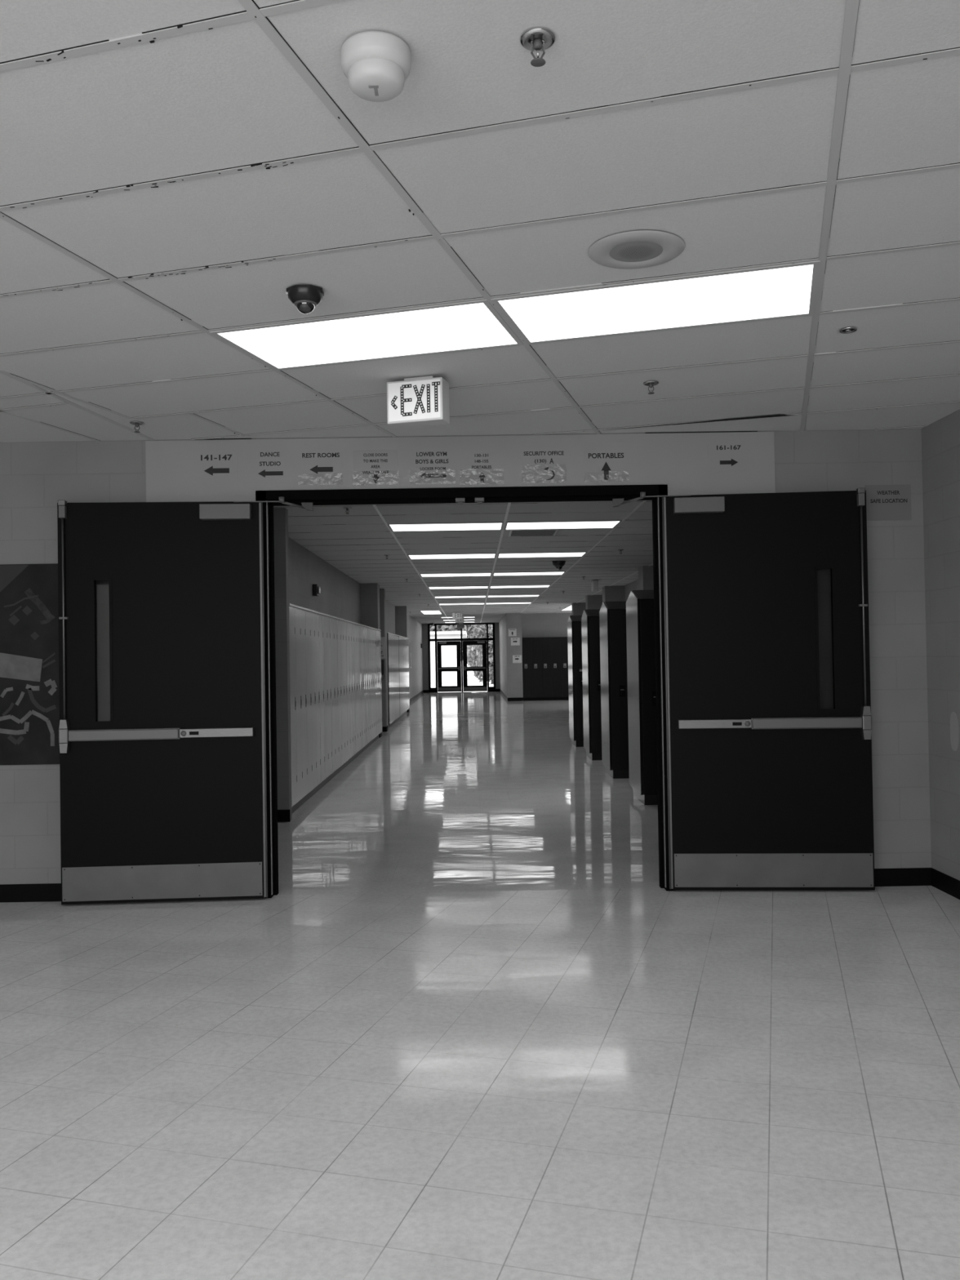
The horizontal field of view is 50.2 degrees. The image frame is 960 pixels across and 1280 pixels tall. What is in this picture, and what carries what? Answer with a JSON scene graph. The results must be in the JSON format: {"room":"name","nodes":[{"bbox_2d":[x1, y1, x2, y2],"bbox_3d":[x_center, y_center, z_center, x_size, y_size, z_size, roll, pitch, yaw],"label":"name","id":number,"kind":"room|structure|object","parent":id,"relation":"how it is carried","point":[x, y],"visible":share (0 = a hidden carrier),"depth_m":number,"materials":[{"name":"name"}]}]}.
{"room":"school corridor","nodes":[
{"label":"school corridor","id":0,"kind":"room"},
{"bbox_2d":[273,507,292,820],"bbox_3d":[-1.934,0.218,9.359,0.370,2.862,0.130,-1,-1,0],"label":"wall","id":1,"kind":"structure","parent":0,"point":[282,692],"depth_m":9.30,"materials":[{"name":"grey paint"}]},
{"bbox_2d":[277,809,290,822],"bbox_3d":[-1.907,1.592,9.268,0.378,0.110,0.008,-1,-1,0],"label":"baseboard","id":2,"kind":"structure","parent":1,"relation":"attached to","point":[283,815],"depth_m":9.27,"materials":[{"name":"black rubber"}]},
{"bbox_2d":[288,537,422,699],"bbox_3d":[-2.306,0.461,24.389,0.150,2.862,35.780,-1,-1,0],"label":"wall","id":3,"kind":"structure","parent":0,"point":[339,597],"depth_m":15.32,"materials":[{"name":"grey paint"}]},
{"bbox_2d":[291,734,378,813],"bbox_3d":[-1.977,1.675,14.126,0.310,0.100,9.440,-1,-1,0],"label":"trim","id":4,"kind":"structure","parent":3,"relation":"attached to","point":[295,806],"depth_m":12.23,"materials":[{"name":"grey"}]},
{"bbox_2d":[288,605,297,807],"bbox_3d":[-1.915,0.619,9.575,0.357,1.865,0.304,-1,-1,0],"label":"locker","id":5,"kind":"object","parent":4,"relation":"on","point":[291,611],"visible":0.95,"depth_m":9.57,"materials":[{"name":"metal"}]},
{"bbox_2d":[293,607,302,802],"bbox_3d":[-1.917,0.624,9.879,0.359,1.865,0.304,-1,-1,0],"label":"locker","id":6,"kind":"object","parent":4,"relation":"on","point":[297,612],"visible":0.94,"depth_m":9.87,"materials":[{"name":"metal"}]},
{"bbox_2d":[298,608,307,797],"bbox_3d":[-1.919,0.629,10.184,0.358,1.865,0.304,-1,-1,0],"label":"locker","id":7,"kind":"object","parent":4,"relation":"on","point":[304,755],"visible":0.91,"depth_m":10.19,"materials":[{"name":"metal"}]},
{"bbox_2d":[303,609,312,793],"bbox_3d":[-1.921,0.634,10.488,0.360,1.865,0.304,-1,-1,0],"label":"locker","id":8,"kind":"object","parent":4,"relation":"on","point":[308,633],"visible":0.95,"depth_m":10.48,"materials":[{"name":"metal"}]},
{"bbox_2d":[308,611,316,789],"bbox_3d":[-1.925,0.639,10.792,0.356,1.865,0.304,-1,-1,0],"label":"locker","id":9,"kind":"object","parent":4,"relation":"on","point":[312,615],"visible":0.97,"depth_m":10.79,"materials":[{"name":"metal"}]},
{"bbox_2d":[313,613,320,786],"bbox_3d":[-1.928,0.644,11.097,0.354,1.865,0.304,-1,-1,0],"label":"locker","id":10,"kind":"object","parent":4,"relation":"on","point":[316,616],"visible":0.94,"depth_m":11.09,"materials":[{"name":"metal"}]},
{"bbox_2d":[317,613,324,783],"bbox_3d":[-1.929,0.648,11.401,0.357,1.865,0.304,-1,-1,0],"label":"locker","id":11,"kind":"object","parent":4,"relation":"on","point":[320,617],"visible":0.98,"depth_m":11.38,"materials":[{"name":"metal"}]},
{"bbox_2d":[321,614,328,779],"bbox_3d":[-1.930,0.653,11.706,0.360,1.865,0.304,-1,-1,0],"label":"locker","id":12,"kind":"object","parent":4,"relation":"on","point":[325,619],"visible":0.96,"depth_m":11.69,"materials":[{"name":"metal"}]},
{"bbox_2d":[325,616,332,775],"bbox_3d":[-1.935,0.658,12.010,0.354,1.865,0.304,-1,-1,0],"label":"locker","id":13,"kind":"object","parent":4,"relation":"on","point":[330,740],"visible":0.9,"depth_m":12.02,"materials":[{"name":"metal"}]},
{"bbox_2d":[328,617,336,773],"bbox_3d":[-1.935,0.663,12.315,0.358,1.865,0.304,-1,-1,0],"label":"locker","id":14,"kind":"object","parent":4,"relation":"on","point":[331,620],"visible":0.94,"depth_m":12.29,"materials":[{"name":"metal"}]},
{"bbox_2d":[333,617,339,769],"bbox_3d":[-1.938,0.668,12.619,0.358,1.865,0.304,-1,-1,0],"label":"locker","id":15,"kind":"object","parent":4,"relation":"on","point":[337,759],"visible":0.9,"depth_m":12.62,"materials":[{"name":"metal"}]},
{"bbox_2d":[336,618,342,766],"bbox_3d":[-1.940,0.673,12.924,0.359,1.865,0.304,-1,-1,0],"label":"locker","id":16,"kind":"object","parent":4,"relation":"on","point":[338,620],"visible":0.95,"depth_m":12.92,"materials":[{"name":"metal"}]},
{"bbox_2d":[338,619,345,764],"bbox_3d":[-1.942,0.677,13.228,0.359,1.865,0.304,-1,-1,0],"label":"locker","id":17,"kind":"object","parent":4,"relation":"on","point":[341,621],"visible":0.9,"depth_m":13.22,"materials":[{"name":"metal"}]},
{"bbox_2d":[342,620,347,762],"bbox_3d":[-1.945,0.682,13.533,0.356,1.865,0.304,-1,-1,0],"label":"locker","id":18,"kind":"object","parent":4,"relation":"on","point":[344,623],"visible":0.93,"depth_m":13.54,"materials":[{"name":"metal"}]},
{"bbox_2d":[345,621,350,759],"bbox_3d":[-1.948,0.687,13.837,0.356,1.865,0.304,-1,-1,0],"label":"locker","id":19,"kind":"object","parent":4,"relation":"on","point":[347,623],"visible":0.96,"depth_m":13.81,"materials":[{"name":"metal"}]},
{"bbox_2d":[347,622,353,758],"bbox_3d":[-1.950,0.692,14.141,0.355,1.865,0.304,-1,-1,0],"label":"locker","id":20,"kind":"object","parent":4,"relation":"on","point":[349,624],"visible":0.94,"depth_m":14.13,"materials":[{"name":"metal"}]},
{"bbox_2d":[350,622,355,755],"bbox_3d":[-1.953,0.697,14.446,0.355,1.865,0.304,-1,-1,0],"label":"locker","id":21,"kind":"object","parent":4,"relation":"on","point":[352,624],"visible":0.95,"depth_m":14.44,"materials":[{"name":"metal"}]},
{"bbox_2d":[352,623,358,754],"bbox_3d":[-1.954,0.702,14.750,0.358,1.865,0.304,-1,-1,0],"label":"locker","id":22,"kind":"object","parent":4,"relation":"on","point":[354,625],"visible":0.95,"depth_m":14.73,"materials":[{"name":"metal"}]},
{"bbox_2d":[355,624,360,751],"bbox_3d":[-1.956,0.707,15.055,0.358,1.865,0.304,-1,-1,0],"label":"locker","id":23,"kind":"object","parent":4,"relation":"on","point":[357,628],"visible":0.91,"depth_m":15.06,"materials":[{"name":"metal"}]},
{"bbox_2d":[357,624,362,749],"bbox_3d":[-1.958,0.712,15.359,0.357,1.865,0.304,-1,-1,0],"label":"locker","id":24,"kind":"object","parent":4,"relation":"on","point":[359,626],"visible":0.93,"depth_m":15.35,"materials":[{"name":"metal"}]},
{"bbox_2d":[360,625,364,747],"bbox_3d":[-1.960,0.716,15.664,0.358,1.865,0.304,-1,-1,0],"label":"locker","id":25,"kind":"object","parent":4,"relation":"on","point":[362,627],"visible":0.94,"depth_m":15.66,"materials":[{"name":"metal"}]},
{"bbox_2d":[362,626,366,746],"bbox_3d":[-1.965,0.721,15.968,0.354,1.865,0.304,-1,-1,0],"label":"locker","id":26,"kind":"object","parent":4,"relation":"on","point":[364,657],"visible":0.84,"depth_m":15.97,"materials":[{"name":"metal"}]},
{"bbox_2d":[364,626,368,744],"bbox_3d":[-1.967,0.726,16.273,0.354,1.865,0.304,-1,-1,0],"label":"locker","id":27,"kind":"object","parent":4,"relation":"on","point":[366,636],"visible":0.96,"depth_m":16.26,"materials":[{"name":"metal"}]},
{"bbox_2d":[366,626,370,742],"bbox_3d":[-1.968,0.731,16.577,0.357,1.865,0.304,-1,-1,0],"label":"locker","id":28,"kind":"object","parent":4,"relation":"on","point":[367,628],"visible":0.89,"depth_m":16.55,"materials":[{"name":"metal"}]},
{"bbox_2d":[368,627,372,741],"bbox_3d":[-1.970,0.736,16.881,0.358,1.865,0.304,-1,-1,0],"label":"locker","id":29,"kind":"object","parent":4,"relation":"on","point":[370,633],"visible":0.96,"depth_m":16.88,"materials":[{"name":"metal"}]},
{"bbox_2d":[370,628,374,739],"bbox_3d":[-1.971,0.741,17.186,0.359,1.865,0.304,-1,-1,0],"label":"locker","id":30,"kind":"object","parent":4,"relation":"on","point":[371,629],"visible":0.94,"depth_m":17.18,"materials":[{"name":"metal"}]},
{"bbox_2d":[372,628,376,737],"bbox_3d":[-1.972,0.745,17.490,0.361,1.865,0.304,-1,-1,0],"label":"locker","id":31,"kind":"object","parent":4,"relation":"on","point":[374,658],"visible":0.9,"depth_m":17.49,"materials":[{"name":"metal"}]},
{"bbox_2d":[373,629,377,736],"bbox_3d":[-1.978,0.750,17.795,0.355,1.865,0.304,-1,-1,0],"label":"locker","id":32,"kind":"object","parent":4,"relation":"on","point":[374,629],"visible":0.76,"depth_m":17.81,"materials":[{"name":"metal"}]},
{"bbox_2d":[375,629,378,734],"bbox_3d":[-1.979,0.755,18.099,0.356,1.865,0.304,-1,-1,0],"label":"locker","id":33,"kind":"object","parent":4,"relation":"on","point":[376,631],"visible":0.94,"depth_m":18.08,"materials":[{"name":"metal"}]},
{"bbox_2d":[377,630,380,733],"bbox_3d":[-1.982,0.760,18.404,0.356,1.865,0.304,-1,-1,0],"label":"locker","id":34,"kind":"object","parent":4,"relation":"on","point":[377,630],"visible":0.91,"depth_m":18.39,"materials":[{"name":"metal"}]},
{"bbox_2d":[378,631,382,733],"bbox_3d":[-1.983,0.765,18.708,0.358,1.865,0.304,-1,-1,0],"label":"locker","id":35,"kind":"object","parent":4,"relation":"on","point":[380,679],"visible":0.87,"depth_m":18.71,"materials":[{"name":"metal"}]},
{"bbox_2d":[288,603,381,631],"bbox_3d":[-1.965,-0.249,14.156,0.356,0.018,9.440,-1,-1,0],"label":"trim","id":36,"kind":"structure","parent":3,"relation":"attached to","point":[290,604],"depth_m":11.90,"materials":[{"name":"grey metal"}]},
{"bbox_2d":[360,583,382,737],"bbox_3d":[-2.033,0.373,19.112,0.337,2.862,0.440,-1,-1,0],"label":"wall column","id":37,"kind":"structure","parent":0,"point":[369,593],"depth_m":18.92,"materials":[{"name":"grey paint"}]},
{"bbox_2d":[379,588,387,732],"bbox_3d":[-2.044,0.396,20.502,0.335,2.862,0.300,-1,-1,0],"label":"wall column","id":38,"kind":"structure","parent":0,"point":[382,591],"depth_m":20.38,"materials":[{"name":"grey paint"}]},
{"bbox_2d":[395,605,409,712],"bbox_3d":[-2.100,0.509,27.641,0.330,2.862,0.500,-1,-1,0],"label":"wall column","id":39,"kind":"structure","parent":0,"point":[401,611],"depth_m":27.42,"materials":[{"name":"grey paint"}]},
{"bbox_2d":[422,622,500,689],"bbox_3d":[-0.705,0.719,42.365,3.320,2.862,0.150,-1,-1,0],"label":"wall","id":40,"kind":"structure","parent":0,"point":[424,626],"depth_m":42.29,"materials":[{"name":"grey paint"}]},
{"bbox_2d":[427,622,495,693],"bbox_3d":[-0.751,0.724,42.295,2.755,2.852,0.190,-1,-1,0],"label":"door frame","id":41,"kind":"structure","parent":40,"relation":"in","point":[441,688],"depth_m":42.27,"materials":[{"name":"black paint"}]},
{"bbox_2d":[462,640,487,691],"bbox_3d":[-0.208,1.075,42.265,0.990,2.090,0.135,-1,-1,0],"label":"door","id":42,"kind":"structure","parent":41,"relation":"attached to","point":[484,668],"depth_m":42.28,"materials":[{"name":"black paint"}]},
{"bbox_2d":[0,428,931,884],"bbox_3d":[0.953,0.124,6.449,15.600,2.862,0.154,-1,-1,0],"label":"wall","id":43,"kind":"structure","parent":0,"point":[34,476],"depth_m":6.37,"materials":[{"name":"grey paint"}]},
{"bbox_2d":[0,563,59,764],"bbox_3d":[-3.011,0.153,6.335,0.972,1.240,0.013,-1,-1,0],"label":"painted mural","id":44,"kind":"object","parent":43,"relation":"attached to","point":[29,698],"visible":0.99,"depth_m":6.33,"materials":[{"name":"grey paint"}]},
{"bbox_2d":[0,883,61,902],"bbox_3d":[-3.983,1.579,6.309,5.280,0.110,0.006,-1,-1,0],"label":"baseboard","id":45,"kind":"structure","parent":43,"relation":"attached to","point":[43,892],"depth_m":6.32,"materials":[{"name":"black rubber"}]},
{"bbox_2d":[57,496,313,904],"bbox_3d":[-1.780,0.360,6.244,1.534,2.450,0.139,-1,-1,-5],"label":"door","id":46,"kind":"structure","parent":43,"relation":"in","point":[164,798],"depth_m":6.24,"materials":[{"name":"black paint"}]},
{"bbox_2d":[195,449,237,484],"bbox_3d":[-1.637,-1.074,6.362,0.260,0.210,0.002,-1,-1,0],"label":"paper sign","id":47,"kind":"object","parent":43,"relation":"attached to","point":[217,466],"visible":1,"depth_m":6.36,"materials":[{"name":"paper"}]},
{"bbox_2d":[249,448,290,483],"bbox_3d":[-1.304,-1.079,6.365,0.250,0.210,0.002,-1,-1,0],"label":"paper sign","id":48,"kind":"object","parent":43,"relation":"attached to","point":[273,465],"visible":1,"depth_m":6.37,"materials":[{"name":"paper"}]},
{"bbox_2d":[298,448,342,484],"bbox_3d":[-0.992,-1.074,6.367,0.278,0.221,0.004,-1,-1,0],"label":"paper sign","id":49,"kind":"object","parent":43,"relation":"attached to","point":[315,466],"visible":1,"depth_m":6.37,"materials":[{"name":"paper"}]},
{"bbox_2d":[352,449,398,484],"bbox_3d":[-0.650,-1.073,6.369,0.285,0.218,0.004,-1,-1,0],"label":"paper sign","id":50,"kind":"object","parent":43,"relation":"attached to","point":[370,466],"visible":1,"depth_m":6.37,"materials":[{"name":"grey paper"}]},
{"bbox_2d":[409,448,454,484],"bbox_3d":[-0.297,-1.079,6.372,0.285,0.218,0.004,-1,-1,0],"label":"paper sign","id":51,"kind":"object","parent":43,"relation":"attached to","point":[426,465],"visible":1,"depth_m":6.37,"materials":[{"name":"paper"}]},
{"bbox_2d":[145,431,775,502],"bbox_3d":[-0.118,-1.068,6.379,3.913,0.400,0.008,-1,-1,0],"label":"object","id":52,"kind":"structure","parent":43,"relation":"attached to","point":[680,461],"depth_m":6.38,"materials":[{"name":"paint"}]},
{"bbox_2d":[255,484,675,897],"bbox_3d":[-0.093,0.314,6.437,2.555,2.517,0.196,-1,-1,0],"label":"door frame","id":53,"kind":"structure","parent":43,"relation":"attached to","point":[627,492],"depth_m":6.37,"materials":[{"name":"black metal"}]},
{"bbox_2d":[460,448,502,484],"bbox_3d":[0.010,-1.081,6.374,0.273,0.224,0.004,-1,-1,0],"label":"paper sign","id":54,"kind":"object","parent":43,"relation":"attached to","point":[477,465],"visible":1,"depth_m":6.37,"materials":[{"name":"paper"}]},
{"bbox_2d":[521,446,565,482],"bbox_3d":[0.398,-1.090,6.377,0.278,0.224,0.004,-1,-1,0],"label":"paper sign","id":55,"kind":"object","parent":43,"relation":"attached to","point":[545,464],"visible":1,"depth_m":6.38,"materials":[{"name":"paper"}]},
{"bbox_2d":[583,445,629,481],"bbox_3d":[0.786,-1.096,6.380,0.280,0.224,0.004,-1,-1,0],"label":"paper sign","id":56,"kind":"object","parent":43,"relation":"attached to","point":[602,463],"visible":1,"depth_m":6.38,"materials":[{"name":"paper"}]},
{"bbox_2d":[707,440,750,471],"bbox_3d":[1.552,-1.151,6.388,0.260,0.190,0.002,-1,-1,0],"label":"paper sign","id":57,"kind":"object","parent":43,"relation":"attached to","point":[723,455],"visible":1,"depth_m":6.39,"materials":[{"name":"paper"}]},
{"bbox_2d":[612,487,875,889],"bbox_3d":[1.609,0.305,6.284,1.534,2.450,0.139,-1,-1,6],"label":"door","id":58,"kind":"structure","parent":43,"relation":"in","point":[769,788],"depth_m":6.27,"materials":[{"name":"black paint"}]},
{"bbox_2d":[675,867,931,890],"bbox_3d":[2.006,1.482,6.355,1.600,0.110,0.006,-1,-1,0],"label":"baseboard","id":59,"kind":"structure","parent":43,"relation":"attached to","point":[901,877],"depth_m":6.36,"materials":[{"name":"black rubber"}]},
{"bbox_2d":[864,484,911,520],"bbox_3d":[2.549,-0.858,6.398,0.288,0.224,0.001,-1,-1,0],"label":"paper sign","id":60,"kind":"object","parent":43,"relation":"attached to","point":[883,502],"visible":0.99,"depth_m":6.40,"materials":[{"name":"grey paper"}]},
{"bbox_2d":[0,0,959,623],"bbox_3d":[0.879,-1.127,19.878,15.700,0.109,45.300,-1,-1,0],"label":"ceiling","id":61,"kind":"structure","parent":0,"point":[170,169],"depth_m":3.21,"materials":[{"name":"tile"}]},
{"bbox_2d":[285,284,324,314],"bbox_3d":[-0.652,-1.259,3.816,0.136,0.086,0.132,-1,-1,0],"label":"dome camera","id":62,"kind":"object","parent":61,"relation":"attached to","point":[305,298],"visible":1,"depth_m":3.78,"materials":[{"name":"black plastic"}]},
{"bbox_2d":[209,299,523,369],"bbox_3d":[-0.469,-1.296,4.400,1.204,0.006,0.596,-1,-1,16],"label":"recessed light","id":63,"kind":"object","parent":61,"relation":"in","point":[470,325],"visible":1,"depth_m":4.37,"materials":[{"name":"white plastic"}]},
{"bbox_2d":[340,31,411,102],"bbox_3d":[-0.235,-1.287,2.319,0.158,0.090,0.158,-1,-1,0],"label":"smoke detector","id":64,"kind":"object","parent":61,"relation":"attached to","point":[376,65],"visible":1,"depth_m":2.27,"materials":[{"name":"grey plastic"}]},
{"bbox_2d":[386,375,449,428],"bbox_3d":[-0.305,-1.176,5.055,0.288,0.224,0.119,-1,-1,16],"label":"exit sign","id":65,"kind":"object","parent":61,"relation":"hanging from","point":[424,401],"visible":1,"depth_m":5.00,"materials":[{"name":"grey plastic"}]},
{"bbox_2d":[386,522,504,531],"bbox_3d":[-0.356,-1.196,10.848,1.204,0.006,0.596,-1,-1,0],"label":"recessed light","id":66,"kind":"object","parent":61,"relation":"in","point":[477,526],"visible":1,"depth_m":10.83,"materials":[{"name":"white plastic"}]},
{"bbox_2d":[407,553,496,559],"bbox_3d":[-0.379,-1.145,14.038,1.204,0.006,0.596,-1,-1,0],"label":"recessed light","id":67,"kind":"object","parent":61,"relation":"in","point":[473,555],"visible":1,"depth_m":14.03,"materials":[{"name":"white"}]},
{"bbox_2d":[419,573,492,577],"bbox_3d":[-0.403,-1.095,17.227,1.204,0.006,0.596,-1,-1,0],"label":"recessed light","id":68,"kind":"object","parent":61,"relation":"in","point":[453,574],"visible":1,"depth_m":17.21,"materials":[{"name":"white"}]},
{"bbox_2d":[492,571,565,575],"bbox_3d":[0.816,-1.114,17.236,1.204,0.006,0.596,-1,-1,0],"label":"recessed light","id":69,"kind":"object","parent":61,"relation":"in","point":[557,572],"visible":1,"depth_m":17.23,"materials":[{"name":"white"}]},
{"bbox_2d":[507,528,559,536],"bbox_3d":[0.593,-1.198,11.445,0.540,0.015,0.540,-1,-1,0],"label":"ceiling vent","id":70,"kind":"object","parent":61,"relation":"in","point":[537,531],"visible":1,"depth_m":11.42,"materials":[{"name":"silver metal"}]},
{"bbox_2d":[520,28,555,66],"bbox_3d":[0.129,-1.313,2.284,0.080,0.055,0.080,-1,-1,0],"label":"sprinkler","id":71,"kind":"object","parent":61,"relation":"attached to","point":[537,45],"visible":1,"depth_m":2.28,"materials":[{"name":"silver metal"}]},
{"bbox_2d":[497,551,587,558],"bbox_3d":[0.840,-1.165,14.047,1.204,0.006,0.596,-1,-1,0],"label":"recessed light","id":72,"kind":"object","parent":61,"relation":"in","point":[577,553],"visible":1,"depth_m":14.03,"materials":[{"name":"white"}]},
{"bbox_2d":[503,520,622,529],"bbox_3d":[0.863,-1.216,10.857,1.204,0.006,0.596,-1,-1,0],"label":"recessed light","id":73,"kind":"object","parent":61,"relation":"in","point":[583,524],"visible":1,"depth_m":10.85,"materials":[{"name":"white plastic"}]},
{"bbox_2d":[587,230,684,269],"bbox_3d":[0.532,-1.322,3.487,0.326,0.008,0.326,-1,-1,0],"label":"ceiling speaker","id":74,"kind":"object","parent":61,"relation":"attached to","point":[632,249],"visible":1,"depth_m":3.46,"materials":[{"name":"grey"}]},
{"bbox_2d":[609,241,662,262],"bbox_3d":[0.532,-1.319,3.487,0.180,0.002,0.180,-1,-1,0],"label":"grille","id":75,"kind":"object","parent":74,"relation":"attached to","point":[620,251],"depth_m":3.48,"materials":[{"name":"grey metal"}]},
{"bbox_2d":[490,260,820,344],"bbox_3d":[0.702,-1.321,4.061,1.204,0.006,0.596,-1,-1,16],"label":"recessed light","id":76,"kind":"object","parent":61,"relation":"in","point":[785,291],"visible":1,"depth_m":4.03,"materials":[{"name":"white plastic"}]},
{"bbox_2d":[0,691,959,1279],"bbox_3d":[0.978,1.815,19.742,15.800,0.100,45.320,-1,-1,0],"label":"floor","id":77,"kind":"structure","parent":0,"point":[636,1083],"depth_m":3.76,"materials":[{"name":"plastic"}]},
{"bbox_2d":[386,631,399,728],"bbox_3d":[-2.025,0.861,22.210,0.344,1.985,3.030,-1,-1,0],"label":"tall cabinet","id":78,"kind":"object","parent":77,"relation":"on","point":[392,639],"visible":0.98,"depth_m":21.77,"materials":[{"name":"metal"}]},
{"bbox_2d":[396,635,409,720],"bbox_3d":[-2.050,0.914,25.539,0.344,1.985,3.630,-1,-1,0],"label":"tall cabinet","id":79,"kind":"object","parent":77,"relation":"on","point":[402,641],"visible":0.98,"depth_m":25.36,"materials":[{"name":"metal"}]},
{"bbox_2d":[567,615,583,746],"bbox_3d":[1.997,0.645,16.676,1.050,2.109,0.770,-1,-1,0],"label":"column","id":80,"kind":"structure","parent":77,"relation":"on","point":[574,623],"depth_m":16.31,"materials":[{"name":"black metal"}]},
{"bbox_2d":[581,608,602,759],"bbox_3d":[2.023,0.612,14.577,1.050,2.109,0.770,-1,-1,0],"label":"column","id":81,"kind":"structure","parent":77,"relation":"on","point":[590,626],"depth_m":14.21,"materials":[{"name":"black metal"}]},
{"bbox_2d":[599,600,629,778],"bbox_3d":[2.039,0.578,12.457,1.050,2.109,0.770,-1,-1,0],"label":"column","id":82,"kind":"structure","parent":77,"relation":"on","point":[612,615],"depth_m":12.09,"materials":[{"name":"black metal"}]},
{"bbox_2d":[626,590,657,804],"bbox_3d":[2.065,0.544,10.307,1.050,2.109,0.770,-1,-1,0],"label":"column","id":83,"kind":"structure","parent":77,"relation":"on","point":[640,624],"depth_m":9.95,"materials":[{"name":"metal"}]},
{"bbox_2d":[498,613,523,697],"bbox_3d":[1.089,0.617,37.754,0.500,2.862,9.100,-1,-1,0],"label":"wall","id":84,"kind":"structure","parent":0,"point":[510,673],"depth_m":33.22,"materials":[{"name":"grey paint"}]},
{"bbox_2d":[521,613,571,637],"bbox_3d":[4.959,0.490,33.744,7.180,2.862,0.180,-1,-1,0],"label":"wall","id":85,"kind":"structure","parent":0,"point":[533,624],"depth_m":33.65,"materials":[{"name":"grey paint"}]},
{"bbox_2d":[523,697,568,700],"bbox_3d":[2.510,1.906,33.408,2.212,0.100,0.370,-1,-1,0],"label":"trim","id":86,"kind":"structure","parent":85,"relation":"attached to","point":[535,698],"depth_m":33.22,"materials":[{"name":"black rubber"}]},
{"bbox_2d":[522,637,533,697],"bbox_3d":[1.546,0.896,33.396,0.316,1.950,0.412,-1,-1,0],"label":"locker","id":87,"kind":"object","parent":86,"relation":"on","point":[527,673],"visible":1,"depth_m":33.20,"materials":[{"name":"black metal"}]},
{"bbox_2d":[532,637,542,697],"bbox_3d":[1.862,0.891,33.399,0.316,1.950,0.412,-1,-1,0],"label":"locker","id":88,"kind":"object","parent":86,"relation":"on","point":[536,642],"visible":0.99,"depth_m":33.20,"materials":[{"name":"black metal"}]},
{"bbox_2d":[542,636,552,697],"bbox_3d":[2.178,0.886,33.401,0.316,1.950,0.412,-1,-1,0],"label":"locker","id":89,"kind":"object","parent":86,"relation":"on","point":[546,642],"visible":0.99,"depth_m":33.21,"materials":[{"name":"black metal"}]},
{"bbox_2d":[551,636,562,697],"bbox_3d":[2.494,0.881,33.404,0.316,1.950,0.412,-1,-1,0],"label":"locker","id":90,"kind":"object","parent":86,"relation":"on","point":[556,641],"visible":0.98,"depth_m":33.21,"materials":[{"name":"black metal"}]},
{"bbox_2d":[561,636,568,697],"bbox_3d":[2.809,0.876,33.406,0.316,1.950,0.412,-1,-1,0],"label":"locker","id":91,"kind":"object","parent":86,"relation":"on","point":[564,639],"visible":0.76,"depth_m":33.21,"materials":[{"name":"black metal"}]},
{"bbox_2d":[571,602,586,615],"bbox_3d":[2.696,0.427,27.418,0.420,2.862,0.420,-1,-1,0],"label":"wall column","id":92,"kind":"structure","parent":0,"point":[577,609],"depth_m":27.24,"materials":[{"name":"grey paint"}]},
{"bbox_2d":[585,595,602,609],"bbox_3d":[2.722,0.373,24.018,0.420,2.862,0.420,-1,-1,0],"label":"wall column","id":93,"kind":"structure","parent":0,"point":[592,602],"depth_m":23.84,"materials":[{"name":"grey paint"}]},
{"bbox_2d":[602,585,625,602],"bbox_3d":[2.745,0.323,20.898,0.420,2.862,0.460,-1,-1,0],"label":"wall column","id":94,"kind":"structure","parent":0,"point":[610,593],"depth_m":20.70,"materials":[{"name":"grey paint"}]},
{"bbox_2d":[624,579,638,600],"bbox_3d":[3.048,0.258,17.081,0.150,2.862,21.080,-1,-1,0],"label":"wall","id":95,"kind":"structure","parent":0,"point":[633,585],"depth_m":20.03,"materials":[{"name":"paint"}]},
{"bbox_2d":[638,565,653,590],"bbox_3d":[2.779,0.250,16.294,0.420,2.862,0.470,-1,-1,0],"label":"wall column","id":96,"kind":"structure","parent":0,"point":[646,581],"depth_m":16.09,"materials":[{"name":"grey paint"}]},
{"bbox_2d":[921,408,959,880],"bbox_3d":[2.891,0.021,1.905,0.150,2.862,8.966,-1,-1,0],"label":"wall","id":97,"kind":"structure","parent":0,"point":[940,439],"depth_m":6.16,"materials":[{"name":"grey paint"}]},
{"bbox_2d":[930,867,959,899],"bbox_3d":[2.836,1.398,1.879,0.006,0.110,8.960,-1,-1,0],"label":"baseboard","id":98,"kind":"structure","parent":97,"relation":"attached to","point":[949,885],"depth_m":6.16,"materials":[{"name":"black rubber"}]},
{"bbox_2d":[950,711,958,751],"bbox_3d":[2.792,0.539,6.033,0.001,0.230,0.100,-1,-1,0],"label":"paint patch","id":99,"kind":"object","parent":97,"relation":"attached to","point":[953,718],"visible":1,"depth_m":6.03,"materials":[{"name":"grey"}]},
{"label":"outside","id":100,"kind":"structure","parent":0,"visible":0},
{"bbox_2d":[431,671,493,692],"bbox_3d":[-0.616,2.906,86.172,120.000,0.110,87.580,-1,-1,0],"label":"ground","id":101,"kind":"structure","parent":100,"point":[472,681],"depth_m":56.67,"materials":[{"name":"concrete"}]},
{"bbox_2d":[430,631,466,683],"bbox_3d":[-8.799,1.141,61.876,16.020,2.900,8.700,-1,-1,0],"label":"building","id":102,"kind":"structure","parent":101,"relation":"on","point":[448,652],"depth_m":57.98,"materials":[{"name":"white paint"}]},
{"bbox_2d":[430,624,482,652],"bbox_3d":[-3.326,-1.767,78.989,8.771,9.117,9.201,-1,-1,0],"label":"leafy tree","id":103,"kind":"object","parent":101,"relation":"on","point":[468,628],"visible":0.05,"depth_m":75.85,"materials":[{"name":"grey plant"}]},
{"bbox_2d":[460,624,493,684],"bbox_3d":[0.575,0.569,54.540,3.484,3.544,3.560,-1,-1,21],"label":"leafy tree","id":104,"kind":"object","parent":101,"relation":"on","point":[474,654],"visible":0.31,"depth_m":53.46,"materials":[{"name":"grey plant"}]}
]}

